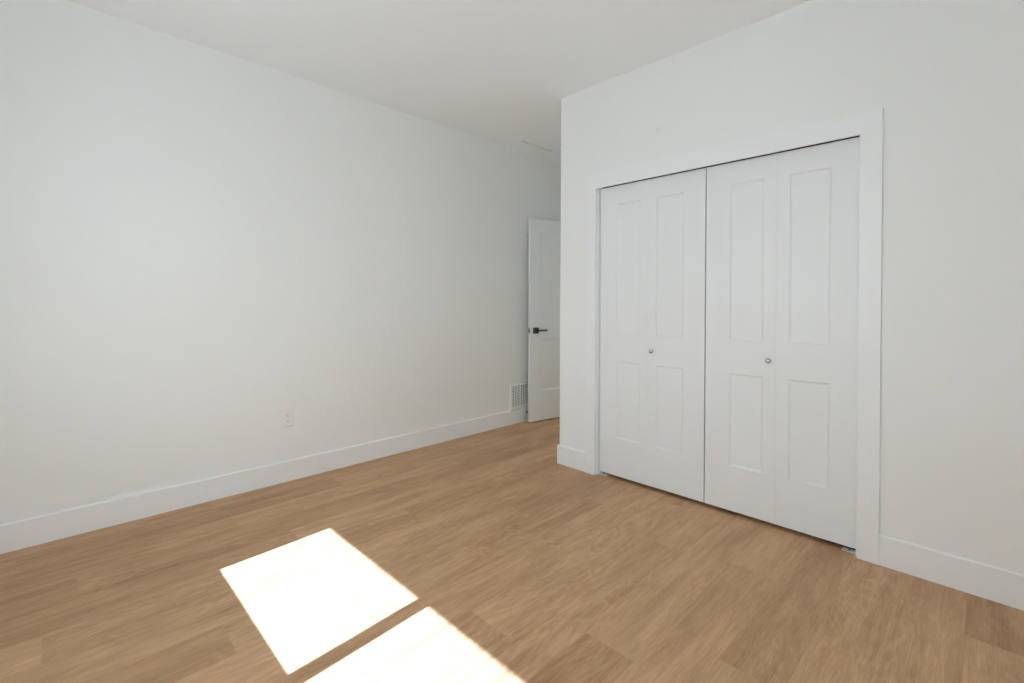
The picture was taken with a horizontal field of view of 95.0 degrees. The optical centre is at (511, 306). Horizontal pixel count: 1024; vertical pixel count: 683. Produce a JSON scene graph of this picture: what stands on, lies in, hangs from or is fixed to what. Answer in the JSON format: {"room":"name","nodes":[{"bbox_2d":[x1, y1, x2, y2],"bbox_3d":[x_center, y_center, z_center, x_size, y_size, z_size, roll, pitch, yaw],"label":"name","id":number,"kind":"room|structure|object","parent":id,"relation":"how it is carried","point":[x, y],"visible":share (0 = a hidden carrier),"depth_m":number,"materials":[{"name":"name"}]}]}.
{"room":"empty bedroom","nodes":[
{"label":"empty bedroom","id":0,"kind":"room"},
{"bbox_2d":[0,0,560,523],"bbox_3d":[-0.696,-0.201,4.160,6.320,2.802,0.120,0,1,-45],"label":"wall","id":1,"kind":"structure","parent":0,"point":[200,245],"depth_m":2.93,"materials":[{"name":"paint"}]},
{"bbox_2d":[0,407,527,553],"bbox_3d":[-1.074,1.131,3.704,4.868,0.141,0.014,0,1,-45],"label":"baseboard","id":2,"kind":"structure","parent":1,"relation":"attached to","point":[20,534],"depth_m":2.93,"materials":[{"name":"white paint"}]},
{"bbox_2d":[282,408,292,426],"bbox_3d":[-1.546,0.768,3.236,0.073,0.119,0.008,0,1,-45],"label":"wall outlet","id":3,"kind":"object","parent":1,"relation":"attached to","point":[287,414],"visible":1,"depth_m":3.23,"materials":[{"name":"white plastic"}]},
{"bbox_2d":[285,413,289,422],"bbox_3d":[-1.546,0.768,3.236,0.032,0.066,0.006,0,1,-45],"label":"receptacle","id":4,"kind":"object","parent":3,"relation":"attached to","point":[287,415],"depth_m":3.23,"materials":[{"name":"white plastic"}]},
{"bbox_2d":[510,382,527,409],"bbox_3d":[0.131,0.921,4.899,0.414,0.261,0.016,0,1,-45],"label":"air vent","id":5,"kind":"object","parent":1,"relation":"in","point":[518,392],"visible":0.66,"depth_m":4.84,"materials":[{"name":"white metal"}]},
{"bbox_2d":[67,0,810,163],"bbox_3d":[0.840,-1.610,2.695,6.440,0.050,4.342,0,1,-45],"label":"ceiling","id":6,"kind":"structure","parent":0,"point":[497,71],"depth_m":2.81,"materials":[{"name":"white paint"}]},
{"bbox_2d":[522,128,560,150],"bbox_3d":[0.448,-1.638,4.513,0.517,0.064,0.603,0,1,-45],"label":"ceiling hatch","id":7,"kind":"object","parent":6,"relation":"attached to","point":[551,140],"visible":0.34,"depth_m":4.54,"materials":[{"name":"white paint"}]},
{"bbox_2d":[0,417,1023,682],"bbox_3d":[0.999,1.241,2.885,6.920,0.050,4.342,0,1,-45],"label":"floor","id":8,"kind":"structure","parent":0,"point":[483,557],"depth_m":2.00,"materials":[{"name":"brown wood"}]},
{"bbox_2d":[841,547,855,553],"bbox_3d":[1.689,1.215,2.349,0.040,0.015,0.060,0,1,-45],"label":"pivot bracket","id":9,"kind":"object","parent":8,"relation":"on","point":[848,549],"visible":0.82,"depth_m":2.35,"materials":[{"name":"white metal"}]},
{"bbox_2d":[560,0,1023,573],"bbox_3d":[1.479,-0.181,2.581,0.120,2.802,3.018,0,1,-45],"label":"wall","id":10,"kind":"structure","parent":0,"point":[946,77],"depth_m":2.14,"materials":[{"name":"paint"}]},
{"bbox_2d":[600,168,706,501],"bbox_3d":[0.906,0.174,3.121,0.065,2.033,0.756,0,1,-45],"label":"door","id":11,"kind":"structure","parent":10,"relation":"in","point":[653,287],"depth_m":3.08,"materials":[{"name":"white paint"}]},
{"bbox_2d":[604,136,858,187],"bbox_3d":[1.182,-0.853,2.851,0.027,0.010,1.516,0,1,-45],"label":"door track","id":12,"kind":"object","parent":10,"relation":"attached to","point":[854,136],"visible":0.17,"depth_m":2.72,"materials":[{"name":"black metal"}]},
{"bbox_2d":[585,107,882,564],"bbox_3d":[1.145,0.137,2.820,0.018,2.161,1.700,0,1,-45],"label":"door frame","id":13,"kind":"structure","parent":10,"relation":"attached to","point":[868,124],"depth_m":2.26,"materials":[{"name":"white paint"}]},
{"bbox_2d":[705,137,858,548],"bbox_3d":[1.443,0.180,2.581,0.065,2.033,0.753,0,1,-45],"label":"door","id":14,"kind":"structure","parent":10,"relation":"in","point":[782,229],"depth_m":2.54,"materials":[{"name":"white paint"}]},
{"bbox_2d":[879,534,1023,610],"bbox_3d":[2.111,1.157,1.855,0.014,0.141,1.048,0,1,-45],"label":"baseboard","id":15,"kind":"structure","parent":10,"relation":"attached to","point":[996,584],"depth_m":2.04,"materials":[{"name":"white paint"}]},
{"bbox_3d":[1.132,-0.200,5.044,0.120,2.802,1.204,0,1,-45],"label":"wall","id":16,"kind":"structure","parent":0,"visible":0},
{"bbox_2d":[528,218,560,421],"bbox_3d":[0.488,0.139,5.039,0.783,2.094,0.130,0,1,-36],"label":"door","id":17,"kind":"structure","parent":16,"relation":"in","point":[544,235],"depth_m":4.92,"materials":[{"name":"white paint"}]},
{"bbox_3d":[0.986,-0.194,4.134,1.371,2.802,0.120,0,1,-45],"label":"wall","id":18,"kind":"structure","parent":0,"visible":0},
{"bbox_2d":[557,444,584,471],"bbox_3d":[0.971,1.137,4.048,1.491,0.141,0.270,0,1,-45],"label":"baseboard","id":19,"kind":"structure","parent":18,"relation":"attached to","point":[566,456],"depth_m":3.52,"materials":[{"name":"white paint"}]}
]}

